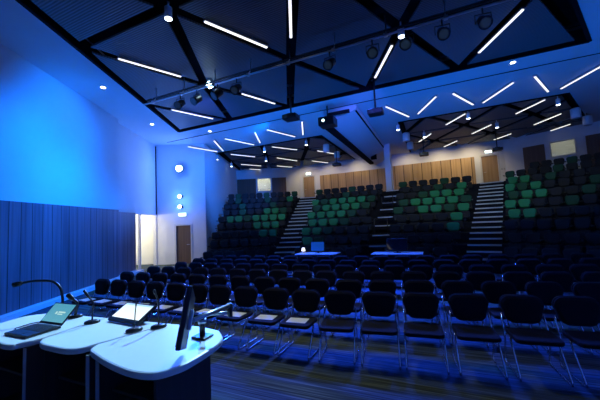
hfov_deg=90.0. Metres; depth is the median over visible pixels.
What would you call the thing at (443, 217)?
seat
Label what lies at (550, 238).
seat
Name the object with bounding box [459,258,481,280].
chair
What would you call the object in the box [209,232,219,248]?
seat
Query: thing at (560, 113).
strip light
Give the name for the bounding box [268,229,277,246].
seat
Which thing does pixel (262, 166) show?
ceiling panel
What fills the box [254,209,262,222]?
seat
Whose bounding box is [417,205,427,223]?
seat
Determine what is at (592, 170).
seat
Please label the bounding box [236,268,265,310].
chair
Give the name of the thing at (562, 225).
seat
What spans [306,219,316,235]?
seat
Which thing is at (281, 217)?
seat
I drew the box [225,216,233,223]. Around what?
seat
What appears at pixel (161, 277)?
chair
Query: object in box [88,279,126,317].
chair
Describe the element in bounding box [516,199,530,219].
seat
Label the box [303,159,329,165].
ceiling panel
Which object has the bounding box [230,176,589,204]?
floor
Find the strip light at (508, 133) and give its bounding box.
[493,133,511,139]
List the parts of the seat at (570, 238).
backrest, seat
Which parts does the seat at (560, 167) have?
backrest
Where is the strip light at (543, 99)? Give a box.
[515,98,545,113]
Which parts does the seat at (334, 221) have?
backrest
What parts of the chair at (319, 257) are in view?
backrest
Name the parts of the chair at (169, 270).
backrest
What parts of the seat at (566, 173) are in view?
backrest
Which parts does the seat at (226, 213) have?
backrest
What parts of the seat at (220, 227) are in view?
backrest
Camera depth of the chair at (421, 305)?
4.09 m
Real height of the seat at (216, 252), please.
0.826 m
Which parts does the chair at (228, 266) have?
backrest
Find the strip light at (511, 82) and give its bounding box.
[482,81,513,102]
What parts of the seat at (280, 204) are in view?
backrest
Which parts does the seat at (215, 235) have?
backrest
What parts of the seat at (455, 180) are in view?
backrest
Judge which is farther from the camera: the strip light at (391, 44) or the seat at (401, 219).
the seat at (401, 219)
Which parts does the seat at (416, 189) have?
backrest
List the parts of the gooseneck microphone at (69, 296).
stem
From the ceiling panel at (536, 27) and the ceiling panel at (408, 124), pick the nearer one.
the ceiling panel at (536, 27)
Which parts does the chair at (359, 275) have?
backrest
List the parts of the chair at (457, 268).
backrest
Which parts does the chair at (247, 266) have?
backrest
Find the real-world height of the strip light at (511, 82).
0.079 m
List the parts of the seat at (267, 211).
backrest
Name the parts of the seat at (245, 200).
backrest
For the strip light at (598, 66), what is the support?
attached to the ceiling at (24, 34)
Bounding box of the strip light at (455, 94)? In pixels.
[452,92,473,104]
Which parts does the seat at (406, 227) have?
backrest, seat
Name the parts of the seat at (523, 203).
backrest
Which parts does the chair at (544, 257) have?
backrest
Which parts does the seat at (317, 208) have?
backrest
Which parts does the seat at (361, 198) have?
backrest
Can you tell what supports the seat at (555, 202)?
on the floor at (467, 225)
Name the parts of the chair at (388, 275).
backrest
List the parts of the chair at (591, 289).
backrest, frame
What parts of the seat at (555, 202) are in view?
backrest, seat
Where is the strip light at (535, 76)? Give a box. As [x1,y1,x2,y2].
[533,74,548,91]
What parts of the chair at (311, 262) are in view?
backrest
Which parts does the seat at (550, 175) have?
backrest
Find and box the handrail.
[374,218,388,234]
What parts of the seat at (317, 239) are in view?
backrest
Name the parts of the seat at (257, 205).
backrest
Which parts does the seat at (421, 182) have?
backrest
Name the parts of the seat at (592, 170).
backrest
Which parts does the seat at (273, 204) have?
backrest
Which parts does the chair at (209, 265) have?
backrest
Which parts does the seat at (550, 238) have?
backrest, seat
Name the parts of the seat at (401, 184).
backrest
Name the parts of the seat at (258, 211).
backrest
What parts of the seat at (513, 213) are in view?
backrest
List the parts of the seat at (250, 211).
backrest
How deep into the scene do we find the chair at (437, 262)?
7.35 m
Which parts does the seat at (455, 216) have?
backrest, seat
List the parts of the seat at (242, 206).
backrest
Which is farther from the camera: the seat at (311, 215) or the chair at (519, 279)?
the seat at (311, 215)
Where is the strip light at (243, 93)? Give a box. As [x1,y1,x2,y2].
[241,92,275,103]
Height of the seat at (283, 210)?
0.826 m
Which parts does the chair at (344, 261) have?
backrest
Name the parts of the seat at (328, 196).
backrest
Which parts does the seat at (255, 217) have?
backrest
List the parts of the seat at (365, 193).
backrest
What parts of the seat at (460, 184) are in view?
backrest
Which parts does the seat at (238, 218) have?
backrest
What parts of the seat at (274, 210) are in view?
backrest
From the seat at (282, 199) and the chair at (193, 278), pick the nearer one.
the chair at (193, 278)
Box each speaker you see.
[323,144,328,152]
[334,151,339,158]
[402,130,409,141]
[407,142,413,149]
[570,106,581,119]
[582,113,592,125]
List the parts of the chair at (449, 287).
frame, seat, backrest, frame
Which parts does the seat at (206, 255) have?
backrest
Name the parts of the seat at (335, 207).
backrest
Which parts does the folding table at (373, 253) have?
modesty panel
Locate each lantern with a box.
[174,95,185,109]
[190,90,202,105]
[210,84,223,99]
[230,79,241,94]
[366,40,379,58]
[399,30,413,50]
[434,19,450,40]
[474,8,492,29]
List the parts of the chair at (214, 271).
backrest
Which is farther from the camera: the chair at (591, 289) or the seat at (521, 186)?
the seat at (521, 186)
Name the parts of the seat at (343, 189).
backrest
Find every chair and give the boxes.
[72,278,110,317]
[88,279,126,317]
[99,271,133,310]
[105,280,145,317]
[115,272,149,310]
[130,266,159,300]
[138,273,167,301]
[139,281,164,322]
[146,266,174,301]
[148,282,185,323]
[152,273,185,316]
[161,267,190,303]
[167,283,208,327]
[170,274,205,317]
[175,262,186,272]
[178,267,208,304]
[187,258,203,283]
[187,262,201,282]
[193,284,230,337]
[196,268,225,306]
[197,275,227,321]
[204,262,216,283]
[205,258,217,282]
[213,255,223,267]
[214,275,249,324]
[216,268,245,307]
[216,286,257,349]
[218,255,236,267]
[219,262,233,292]
[220,258,232,263]
[227,263,250,294]
[228,258,246,275]
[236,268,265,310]
[239,255,250,262]
[239,276,274,327]
[246,287,289,354]
[247,258,262,276]
[250,263,268,296]
[254,255,265,262]
[257,269,287,312]
[262,263,287,296]
[266,259,279,275]
[266,277,300,331]
[268,255,280,270]
[275,259,297,286]
[277,289,321,360]
[282,269,311,314]
[284,255,296,276]
[289,263,308,297]
[295,278,329,334]
[299,255,313,277]
[301,259,316,276]
[307,270,336,316]
[312,255,330,272]
[312,264,330,287]
[314,259,335,288]
[318,290,358,364]
[330,264,353,289]
[331,279,362,338]
[334,255,348,270]
[335,259,356,289]
[337,271,365,317]
[353,255,370,281]
[356,264,378,302]
[361,259,379,290]
[361,291,400,369]
[367,279,399,340]
[370,271,395,321]
[372,255,389,270]
[383,264,404,288]
[384,259,402,279]
[394,255,411,281]
[401,271,432,322]
[402,292,449,374]
[403,280,441,344]
[407,259,429,280]
[410,264,436,293]
[416,255,438,289]
[433,259,454,292]
[433,271,470,324]
[439,254,462,279]
[439,264,463,307]
[441,280,488,347]
[448,293,507,380]
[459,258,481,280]
[462,254,482,274]
[466,271,509,327]
[469,264,500,307]
[481,281,538,350]
[486,258,520,293]
[488,254,508,273]
[499,294,573,386]
[501,264,528,280]
[503,271,554,329]
[514,253,535,263]
[516,258,541,292]
[525,281,592,354]
[535,264,571,308]
[540,253,570,273]
[540,271,599,331]
[546,258,578,281]
[552,296,599,387]
[569,264,599,283]
[570,253,594,282]
[571,282,599,353]
[581,271,599,327]
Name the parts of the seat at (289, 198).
backrest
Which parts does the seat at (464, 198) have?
backrest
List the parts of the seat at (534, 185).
backrest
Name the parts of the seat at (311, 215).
backrest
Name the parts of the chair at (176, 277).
backrest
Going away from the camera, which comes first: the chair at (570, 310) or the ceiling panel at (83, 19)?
the chair at (570, 310)
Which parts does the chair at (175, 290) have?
seat, backrest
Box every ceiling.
[0,0,599,169]
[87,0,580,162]
[323,105,391,164]
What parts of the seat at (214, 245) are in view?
backrest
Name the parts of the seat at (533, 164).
backrest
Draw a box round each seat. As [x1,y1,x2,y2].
[200,252,212,266]
[207,241,218,255]
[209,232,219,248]
[211,251,222,265]
[215,224,224,239]
[216,217,225,223]
[219,232,228,248]
[221,210,229,224]
[222,204,229,209]
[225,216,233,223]
[226,199,233,211]
[227,194,233,204]
[230,204,237,209]
[230,210,237,223]
[234,194,240,203]
[234,199,241,210]
[234,216,242,227]
[238,204,245,215]
[238,209,246,223]
[241,194,247,203]
[241,198,248,210]
[242,215,250,229]
[246,203,253,213]
[246,249,255,258]
[247,209,253,222]
[248,193,255,202]
[249,198,256,210]
[251,215,259,227]
[252,222,260,237]
[253,203,260,213]
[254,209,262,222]
[256,249,266,261]
[257,198,263,208]
[258,230,267,246]
[261,203,268,213]
[261,215,268,226]
[261,222,269,237]
[263,208,270,219]
[265,197,270,207]
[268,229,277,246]
[269,214,276,226]
[270,192,276,201]
[270,202,276,212]
[271,197,278,206]
[271,221,279,236]
[272,208,278,219]
[277,192,283,201]
[277,202,284,212]
[277,214,285,228]
[279,197,285,206]
[279,207,286,221]
[285,192,290,201]
[285,201,291,214]
[286,196,292,206]
[291,191,297,202]
[291,248,304,262]
[299,228,310,245]
[299,237,312,251]
[305,212,315,226]
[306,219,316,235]
[310,200,319,210]
[310,227,321,241]
[311,205,320,219]
[314,237,323,255]
[315,189,322,199]
[315,212,325,224]
[316,219,327,235]
[317,194,323,205]
[319,199,327,210]
[320,205,329,218]
[321,227,332,245]
[322,189,330,198]
[323,193,332,204]
[324,211,334,225]
[327,198,336,209]
[327,218,337,235]
[330,188,338,197]
[330,204,339,217]
[332,193,340,203]
[332,248,342,255]
[335,210,345,226]
[337,198,346,209]
[338,187,346,197]
[338,218,348,234]
[339,203,349,217]
[341,192,349,202]
[345,210,356,224]
[346,197,355,209]
[347,186,355,196]
[349,203,359,216]
[349,217,360,234]
[350,191,358,202]
[356,186,364,196]
[356,196,365,208]
[357,209,367,225]
[359,190,368,201]
[360,202,370,216]
[361,217,372,234]
[364,185,373,195]
[366,195,375,209]
[369,189,378,201]
[375,184,382,196]
[384,248,396,255]
[388,224,401,238]
[392,207,403,221]
[392,235,404,251]
[395,193,405,206]
[395,215,407,233]
[398,199,408,214]
[399,182,407,192]
[400,187,410,198]
[400,247,412,268]
[402,224,415,243]
[404,206,415,223]
[406,192,416,204]
[408,214,420,233]
[409,181,417,191]
[409,198,420,213]
[411,186,420,198]
[416,247,430,254]
[417,191,428,205]
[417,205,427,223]
[418,180,427,191]
[421,214,434,232]
[422,185,431,197]
[422,198,432,213]
[429,179,438,190]
[429,190,440,204]
[430,205,442,222]
[433,184,443,196]
[434,197,445,212]
[435,213,448,232]
[439,178,449,189]
[441,189,452,203]
[443,204,456,222]
[444,183,455,195]
[446,222,461,243]
[447,196,459,211]
[450,177,460,188]
[450,212,464,231]
[453,188,465,202]
[456,182,467,194]
[457,203,470,221]
[460,195,472,209]
[461,176,472,189]
[502,184,515,199]
[502,200,516,218]
[503,171,514,183]
[504,247,519,263]
[505,191,519,208]
[505,209,520,231]
[506,176,517,190]
[514,169,526,182]
[515,182,528,198]
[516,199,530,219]
[517,175,530,189]
[519,190,532,207]
[520,208,536,230]
[522,233,541,258]
[522,248,539,275]
[526,168,537,181]
[528,161,539,173]
[528,181,541,197]
[530,173,543,187]
[530,198,545,219]
[533,188,547,204]
[536,207,553,230]
[538,166,551,180]
[539,160,551,171]
[541,179,555,196]
[541,233,561,253]
[543,172,556,186]
[546,196,562,218]
[547,187,562,203]
[551,164,563,179]
[552,158,564,170]
[552,219,570,244]
[553,207,571,224]
[556,178,571,197]
[557,170,571,186]
[561,233,582,252]
[563,186,579,202]
[563,195,579,218]
[563,249,581,275]
[564,162,578,180]
[565,156,578,162]
[571,168,586,183]
[571,176,587,196]
[571,218,591,245]
[572,206,590,229]
[578,154,592,160]
[579,160,593,178]
[580,184,597,194]
[580,194,599,217]
[587,166,599,183]
[588,174,599,195]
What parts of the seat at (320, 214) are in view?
backrest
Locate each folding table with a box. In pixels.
[295,252,340,262]
[371,252,423,267]
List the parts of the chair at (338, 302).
frame, seat, backrest, frame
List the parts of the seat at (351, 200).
backrest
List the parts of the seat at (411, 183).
backrest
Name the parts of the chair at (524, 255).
backrest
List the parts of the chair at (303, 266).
backrest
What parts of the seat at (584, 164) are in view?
backrest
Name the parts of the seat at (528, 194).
backrest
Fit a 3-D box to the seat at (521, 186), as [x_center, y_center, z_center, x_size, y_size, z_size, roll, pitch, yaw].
[9.715,-0.356,13.099,0.380,0.826,0.452,1,-6,-41]
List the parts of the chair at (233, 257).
backrest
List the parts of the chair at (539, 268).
backrest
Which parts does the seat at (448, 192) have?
backrest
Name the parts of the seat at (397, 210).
backrest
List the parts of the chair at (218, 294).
seat, backrest, frame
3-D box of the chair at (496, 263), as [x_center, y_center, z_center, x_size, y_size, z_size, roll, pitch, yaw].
[4.568,1.769,6.753,0.489,0.830,0.596,-4,-4,18]
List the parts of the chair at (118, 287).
seat, backrest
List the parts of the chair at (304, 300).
frame, seat, backrest, frame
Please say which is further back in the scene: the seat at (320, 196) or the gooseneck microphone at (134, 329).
the seat at (320, 196)
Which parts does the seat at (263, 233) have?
backrest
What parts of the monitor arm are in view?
post, arm, arm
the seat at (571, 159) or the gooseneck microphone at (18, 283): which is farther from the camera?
the seat at (571, 159)
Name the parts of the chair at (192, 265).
backrest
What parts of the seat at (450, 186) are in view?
backrest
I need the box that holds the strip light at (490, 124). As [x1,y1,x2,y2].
[471,123,491,133]
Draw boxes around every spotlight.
[164,1,171,20]
[176,165,182,171]
[323,52,335,70]
[397,21,404,38]
[555,96,560,105]
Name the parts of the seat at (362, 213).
backrest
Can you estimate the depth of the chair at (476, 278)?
5.51 m
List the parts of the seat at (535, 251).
backrest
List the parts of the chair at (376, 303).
frame, backrest, seat, frame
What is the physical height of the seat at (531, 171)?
0.826 m
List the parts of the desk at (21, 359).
panel, panel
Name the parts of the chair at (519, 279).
backrest, frame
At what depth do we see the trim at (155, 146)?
16.11 m
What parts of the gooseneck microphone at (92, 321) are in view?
stem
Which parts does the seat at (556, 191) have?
backrest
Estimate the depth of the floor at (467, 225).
12.57 m
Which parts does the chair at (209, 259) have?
backrest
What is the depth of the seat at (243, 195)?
19.78 m
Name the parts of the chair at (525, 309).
frame, backrest, seat, frame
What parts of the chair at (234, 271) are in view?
backrest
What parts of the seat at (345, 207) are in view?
backrest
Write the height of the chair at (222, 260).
0.830 m
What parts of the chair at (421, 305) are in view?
frame, backrest, seat, frame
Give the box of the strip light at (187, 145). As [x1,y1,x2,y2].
[187,145,217,151]
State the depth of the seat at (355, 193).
17.59 m
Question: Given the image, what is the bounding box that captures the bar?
[143,0,514,105]
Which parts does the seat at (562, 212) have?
backrest, seat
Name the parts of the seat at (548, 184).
backrest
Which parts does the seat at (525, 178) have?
backrest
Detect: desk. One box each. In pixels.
[0,314,105,399]
[39,318,157,399]
[90,324,222,399]
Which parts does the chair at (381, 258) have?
backrest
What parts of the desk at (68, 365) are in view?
panel, panel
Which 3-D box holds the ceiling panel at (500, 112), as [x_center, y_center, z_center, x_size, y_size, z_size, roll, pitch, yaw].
[9.197,-3.999,13.620,2.439,0.050,2.150,-5,-5,24]
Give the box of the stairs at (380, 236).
[369,190,398,258]
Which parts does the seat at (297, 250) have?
backrest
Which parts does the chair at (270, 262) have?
backrest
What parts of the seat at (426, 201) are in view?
backrest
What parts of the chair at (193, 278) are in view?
backrest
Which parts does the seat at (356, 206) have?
backrest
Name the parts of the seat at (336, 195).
backrest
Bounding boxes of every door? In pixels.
[174,224,192,263]
[302,175,315,196]
[479,153,500,182]
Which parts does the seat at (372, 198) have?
backrest, seat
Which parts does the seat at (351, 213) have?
backrest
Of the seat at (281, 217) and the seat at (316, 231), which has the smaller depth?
the seat at (316, 231)
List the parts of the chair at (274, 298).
frame, seat, backrest, frame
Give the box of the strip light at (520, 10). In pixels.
[477,6,524,52]
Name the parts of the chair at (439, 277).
seat, backrest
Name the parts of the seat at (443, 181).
backrest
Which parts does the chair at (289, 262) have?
backrest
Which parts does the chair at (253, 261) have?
backrest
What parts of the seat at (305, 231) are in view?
backrest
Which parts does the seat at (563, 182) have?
backrest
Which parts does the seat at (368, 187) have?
backrest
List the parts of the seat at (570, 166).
backrest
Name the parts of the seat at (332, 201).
backrest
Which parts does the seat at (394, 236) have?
backrest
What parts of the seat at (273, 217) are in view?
backrest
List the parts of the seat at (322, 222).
backrest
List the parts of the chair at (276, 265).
backrest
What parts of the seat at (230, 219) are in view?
backrest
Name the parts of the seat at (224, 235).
backrest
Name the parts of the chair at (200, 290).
seat, backrest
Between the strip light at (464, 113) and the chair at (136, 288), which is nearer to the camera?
the chair at (136, 288)
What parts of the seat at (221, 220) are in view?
backrest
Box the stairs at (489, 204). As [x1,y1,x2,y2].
[467,181,503,263]
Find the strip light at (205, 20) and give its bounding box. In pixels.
[203,18,267,47]
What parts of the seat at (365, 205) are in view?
backrest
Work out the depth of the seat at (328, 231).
13.72 m
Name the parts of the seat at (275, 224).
backrest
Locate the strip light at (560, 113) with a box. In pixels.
[533,112,561,124]
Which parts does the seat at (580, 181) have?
backrest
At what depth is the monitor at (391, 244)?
9.78 m
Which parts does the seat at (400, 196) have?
backrest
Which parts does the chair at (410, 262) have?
backrest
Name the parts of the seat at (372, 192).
backrest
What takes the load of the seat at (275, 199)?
on the floor at (474, 201)
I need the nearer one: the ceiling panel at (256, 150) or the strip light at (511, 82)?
the strip light at (511, 82)
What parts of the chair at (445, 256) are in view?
backrest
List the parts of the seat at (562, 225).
backrest, seat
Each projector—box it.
[282,84,299,122]
[318,106,349,128]
[332,147,340,166]
[367,78,383,117]
[419,135,428,156]
[491,129,502,151]
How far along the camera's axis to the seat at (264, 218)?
16.26 m
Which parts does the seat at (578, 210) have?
backrest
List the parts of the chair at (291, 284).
backrest, seat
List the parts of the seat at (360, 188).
backrest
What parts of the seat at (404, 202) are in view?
backrest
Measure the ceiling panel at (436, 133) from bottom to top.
0.050 m
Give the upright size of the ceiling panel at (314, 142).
0.050 m
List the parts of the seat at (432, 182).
backrest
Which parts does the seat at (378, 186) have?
backrest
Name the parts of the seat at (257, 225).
backrest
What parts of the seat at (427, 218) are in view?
backrest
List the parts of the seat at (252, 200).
backrest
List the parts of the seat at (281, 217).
seat, backrest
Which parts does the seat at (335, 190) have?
backrest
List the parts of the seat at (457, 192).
backrest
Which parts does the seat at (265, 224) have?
backrest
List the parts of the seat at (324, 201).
backrest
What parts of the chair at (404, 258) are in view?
backrest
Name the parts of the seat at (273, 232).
seat, backrest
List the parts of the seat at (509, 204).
backrest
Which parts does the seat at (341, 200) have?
backrest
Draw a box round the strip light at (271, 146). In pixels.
[271,146,296,149]
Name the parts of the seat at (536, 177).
backrest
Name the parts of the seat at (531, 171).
backrest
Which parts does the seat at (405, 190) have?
backrest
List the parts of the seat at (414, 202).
backrest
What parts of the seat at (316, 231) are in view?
backrest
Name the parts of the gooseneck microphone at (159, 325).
stem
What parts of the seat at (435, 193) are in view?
backrest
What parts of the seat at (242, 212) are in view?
backrest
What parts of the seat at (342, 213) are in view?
backrest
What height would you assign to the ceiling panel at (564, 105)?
0.050 m
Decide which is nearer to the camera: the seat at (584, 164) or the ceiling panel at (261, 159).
the seat at (584, 164)
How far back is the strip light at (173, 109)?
11.79 m
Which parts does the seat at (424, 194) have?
backrest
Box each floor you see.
[18,263,599,399]
[207,243,599,257]
[215,218,599,239]
[218,211,596,231]
[218,230,595,248]
[223,192,599,215]
[225,196,599,223]
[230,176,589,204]
[234,255,571,274]
[237,179,599,209]
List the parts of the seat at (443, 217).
backrest, seat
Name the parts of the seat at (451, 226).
backrest, seat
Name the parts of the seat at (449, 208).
backrest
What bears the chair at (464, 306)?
on the floor at (255, 373)
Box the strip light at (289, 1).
[288,0,292,37]
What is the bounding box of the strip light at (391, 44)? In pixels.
[374,43,392,77]
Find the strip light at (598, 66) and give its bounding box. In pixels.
[559,65,599,88]
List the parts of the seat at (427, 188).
backrest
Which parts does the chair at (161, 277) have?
backrest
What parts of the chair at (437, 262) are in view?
backrest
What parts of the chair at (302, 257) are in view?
backrest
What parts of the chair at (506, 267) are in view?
backrest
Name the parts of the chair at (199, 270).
backrest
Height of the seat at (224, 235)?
0.826 m
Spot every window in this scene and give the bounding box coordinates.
[256,177,271,191]
[548,137,577,157]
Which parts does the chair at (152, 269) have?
backrest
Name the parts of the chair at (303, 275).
backrest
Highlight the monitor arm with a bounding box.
[191,302,232,340]
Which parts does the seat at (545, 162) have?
backrest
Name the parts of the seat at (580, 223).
backrest, seat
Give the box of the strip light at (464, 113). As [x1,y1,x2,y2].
[445,112,465,124]
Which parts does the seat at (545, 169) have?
backrest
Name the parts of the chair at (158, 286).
seat, backrest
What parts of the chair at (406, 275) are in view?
backrest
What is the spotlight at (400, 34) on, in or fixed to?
attached to the ceiling at (24, 34)
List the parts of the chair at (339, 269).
backrest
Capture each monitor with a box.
[175,286,194,350]
[311,242,324,252]
[386,238,407,252]
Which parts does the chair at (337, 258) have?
backrest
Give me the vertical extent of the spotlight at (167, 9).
0.368 m
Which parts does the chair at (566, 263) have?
backrest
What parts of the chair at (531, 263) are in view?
backrest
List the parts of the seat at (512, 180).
backrest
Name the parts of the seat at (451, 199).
backrest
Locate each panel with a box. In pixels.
[31,0,153,41]
[90,13,198,80]
[92,51,196,99]
[108,302,156,325]
[153,89,225,117]
[155,106,222,128]
[177,14,281,79]
[179,0,285,53]
[212,88,281,117]
[215,65,286,103]
[224,152,261,159]
[231,147,263,154]
[233,161,262,167]
[235,156,265,163]
[241,164,266,168]
[265,145,301,154]
[268,156,297,163]
[270,164,295,167]
[271,150,303,158]
[271,159,299,165]
[272,139,304,148]
[294,63,358,103]
[296,0,390,55]
[302,35,390,85]
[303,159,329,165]
[305,150,333,157]
[307,155,335,161]
[309,137,331,147]
[311,145,340,152]
[320,168,385,193]
[338,154,351,160]
[373,0,409,19]
[375,36,449,84]
[393,157,475,189]
[404,120,417,130]
[409,0,482,21]
[409,118,458,132]
[410,126,458,139]
[410,136,429,142]
[411,0,520,64]
[413,141,429,150]
[419,141,456,150]
[437,107,491,123]
[439,126,485,139]
[439,133,485,144]
[467,0,574,64]
[468,133,509,143]
[469,105,528,123]
[470,115,527,131]
[496,115,549,131]
[496,125,548,137]
[512,95,563,112]
[523,144,545,175]
[526,125,560,135]
[540,109,569,121]
[541,101,570,112]
[561,120,581,126]
[562,118,580,121]
[585,133,599,166]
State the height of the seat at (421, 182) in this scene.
0.826 m
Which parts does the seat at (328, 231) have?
backrest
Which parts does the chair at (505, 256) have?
backrest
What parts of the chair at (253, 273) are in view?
backrest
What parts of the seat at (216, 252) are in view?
backrest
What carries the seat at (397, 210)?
on the floor at (467, 225)
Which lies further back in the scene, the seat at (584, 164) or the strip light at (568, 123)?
the strip light at (568, 123)
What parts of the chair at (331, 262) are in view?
backrest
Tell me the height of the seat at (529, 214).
0.826 m
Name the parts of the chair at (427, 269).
backrest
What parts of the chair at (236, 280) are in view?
seat, backrest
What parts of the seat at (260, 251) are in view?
backrest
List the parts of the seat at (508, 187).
backrest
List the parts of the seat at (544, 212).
backrest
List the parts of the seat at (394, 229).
backrest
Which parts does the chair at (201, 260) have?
backrest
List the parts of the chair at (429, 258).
backrest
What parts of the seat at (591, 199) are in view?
backrest, seat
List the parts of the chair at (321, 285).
backrest, seat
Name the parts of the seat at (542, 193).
backrest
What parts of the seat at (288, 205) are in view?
backrest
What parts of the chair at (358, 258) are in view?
backrest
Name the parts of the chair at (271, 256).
backrest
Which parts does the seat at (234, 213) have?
backrest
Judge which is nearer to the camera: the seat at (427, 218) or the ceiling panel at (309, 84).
the ceiling panel at (309, 84)
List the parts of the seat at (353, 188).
backrest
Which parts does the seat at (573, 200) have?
seat, backrest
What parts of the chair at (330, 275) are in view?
backrest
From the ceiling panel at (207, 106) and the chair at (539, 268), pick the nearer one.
the chair at (539, 268)
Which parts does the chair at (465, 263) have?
backrest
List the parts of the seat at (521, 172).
backrest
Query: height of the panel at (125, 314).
0.124 m
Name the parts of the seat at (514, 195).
backrest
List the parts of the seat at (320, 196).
backrest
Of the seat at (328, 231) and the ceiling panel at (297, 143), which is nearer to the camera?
the seat at (328, 231)
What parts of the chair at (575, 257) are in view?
backrest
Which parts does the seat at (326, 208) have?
backrest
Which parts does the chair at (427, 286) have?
backrest, frame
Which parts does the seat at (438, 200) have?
backrest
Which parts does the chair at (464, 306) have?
frame, backrest, seat, frame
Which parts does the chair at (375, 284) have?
backrest, frame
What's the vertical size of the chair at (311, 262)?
0.830 m
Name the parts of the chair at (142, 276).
backrest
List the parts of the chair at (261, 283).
seat, backrest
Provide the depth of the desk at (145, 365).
2.04 m
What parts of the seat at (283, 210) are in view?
backrest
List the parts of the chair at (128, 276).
backrest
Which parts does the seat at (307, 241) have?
seat, backrest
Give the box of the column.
[384,144,392,190]
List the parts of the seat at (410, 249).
backrest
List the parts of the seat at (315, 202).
backrest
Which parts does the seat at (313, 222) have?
backrest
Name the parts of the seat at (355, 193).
backrest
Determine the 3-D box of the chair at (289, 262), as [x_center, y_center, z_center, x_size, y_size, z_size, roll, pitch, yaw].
[-0.386,2.139,8.596,0.489,0.830,0.596,-4,-5,23]
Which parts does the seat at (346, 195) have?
backrest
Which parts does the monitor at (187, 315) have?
mount plate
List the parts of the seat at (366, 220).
backrest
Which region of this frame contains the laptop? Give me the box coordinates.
[4,302,77,338]
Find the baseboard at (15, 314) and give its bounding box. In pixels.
[0,269,143,322]
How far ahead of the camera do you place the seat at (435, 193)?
15.06 m
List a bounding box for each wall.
[0,43,118,209]
[118,123,156,264]
[136,214,156,264]
[156,144,207,264]
[201,143,236,251]
[236,162,300,198]
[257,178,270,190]
[299,134,505,197]
[502,116,599,176]
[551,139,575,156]
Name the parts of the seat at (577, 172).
backrest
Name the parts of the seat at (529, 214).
backrest, seat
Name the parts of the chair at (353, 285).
backrest, seat, frame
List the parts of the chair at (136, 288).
seat, backrest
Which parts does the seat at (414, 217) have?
backrest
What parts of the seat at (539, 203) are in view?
seat, backrest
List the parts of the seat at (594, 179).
backrest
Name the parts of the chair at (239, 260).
backrest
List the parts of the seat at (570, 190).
backrest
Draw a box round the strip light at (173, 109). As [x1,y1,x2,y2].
[171,108,213,118]
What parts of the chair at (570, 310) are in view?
frame, backrest, seat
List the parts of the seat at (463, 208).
backrest, seat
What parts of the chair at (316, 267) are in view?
backrest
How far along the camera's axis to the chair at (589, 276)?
5.04 m
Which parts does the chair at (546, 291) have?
frame, backrest, seat, frame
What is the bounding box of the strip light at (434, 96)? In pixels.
[417,95,436,113]
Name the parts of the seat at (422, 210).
backrest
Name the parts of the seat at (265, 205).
backrest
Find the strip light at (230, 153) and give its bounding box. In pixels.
[230,153,254,156]
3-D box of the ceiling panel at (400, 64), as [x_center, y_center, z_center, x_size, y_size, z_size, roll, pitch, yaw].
[3.060,-4.074,8.632,2.348,0.050,2.531,-5,-5,24]
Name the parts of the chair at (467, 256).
backrest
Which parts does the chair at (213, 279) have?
backrest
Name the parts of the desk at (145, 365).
panel, panel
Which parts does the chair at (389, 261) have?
backrest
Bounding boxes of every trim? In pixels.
[0,200,135,314]
[15,0,591,132]
[138,214,140,269]
[155,146,156,214]
[167,53,599,142]
[218,135,354,169]
[237,179,256,199]
[272,177,285,196]
[325,110,383,164]
[398,92,584,151]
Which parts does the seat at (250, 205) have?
backrest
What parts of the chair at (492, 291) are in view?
frame, seat, backrest, frame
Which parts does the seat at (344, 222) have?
backrest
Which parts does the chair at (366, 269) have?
backrest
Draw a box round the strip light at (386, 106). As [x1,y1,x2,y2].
[385,105,409,116]
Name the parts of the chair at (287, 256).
backrest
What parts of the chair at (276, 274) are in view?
backrest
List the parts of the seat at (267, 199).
backrest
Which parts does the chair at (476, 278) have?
backrest, frame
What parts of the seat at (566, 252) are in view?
backrest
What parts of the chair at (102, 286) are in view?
seat, backrest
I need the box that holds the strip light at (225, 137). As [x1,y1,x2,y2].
[224,137,254,144]
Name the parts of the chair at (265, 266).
backrest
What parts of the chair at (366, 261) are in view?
backrest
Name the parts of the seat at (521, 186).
backrest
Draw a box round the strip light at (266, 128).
[266,128,295,136]
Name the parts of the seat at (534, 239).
backrest, seat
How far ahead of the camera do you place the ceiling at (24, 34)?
10.86 m
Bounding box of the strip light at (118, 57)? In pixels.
[117,56,181,76]
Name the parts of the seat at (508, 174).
backrest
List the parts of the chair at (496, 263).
backrest, seat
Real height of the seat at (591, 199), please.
0.826 m
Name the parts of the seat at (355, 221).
backrest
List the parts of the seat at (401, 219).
backrest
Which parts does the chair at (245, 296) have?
frame, seat, backrest, frame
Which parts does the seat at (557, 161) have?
backrest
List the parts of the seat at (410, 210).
backrest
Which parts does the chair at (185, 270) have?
backrest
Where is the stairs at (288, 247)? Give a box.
[275,197,315,262]
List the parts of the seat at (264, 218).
backrest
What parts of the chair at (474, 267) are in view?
backrest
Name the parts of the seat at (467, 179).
backrest, seat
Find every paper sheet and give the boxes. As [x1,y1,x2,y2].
[94,299,111,302]
[114,301,126,304]
[156,305,171,308]
[197,309,210,312]
[224,312,245,316]
[255,315,277,319]
[286,317,308,322]
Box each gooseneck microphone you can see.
[12,279,63,302]
[66,293,83,318]
[83,290,99,324]
[125,302,142,332]
[150,289,166,329]
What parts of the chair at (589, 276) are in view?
backrest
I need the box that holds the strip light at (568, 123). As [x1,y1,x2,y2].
[550,123,570,130]
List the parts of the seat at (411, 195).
backrest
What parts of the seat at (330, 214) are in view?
backrest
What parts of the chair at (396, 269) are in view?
backrest, seat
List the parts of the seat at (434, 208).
backrest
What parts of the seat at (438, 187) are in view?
backrest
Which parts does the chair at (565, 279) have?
frame, backrest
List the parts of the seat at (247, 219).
backrest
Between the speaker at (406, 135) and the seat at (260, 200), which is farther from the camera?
the seat at (260, 200)

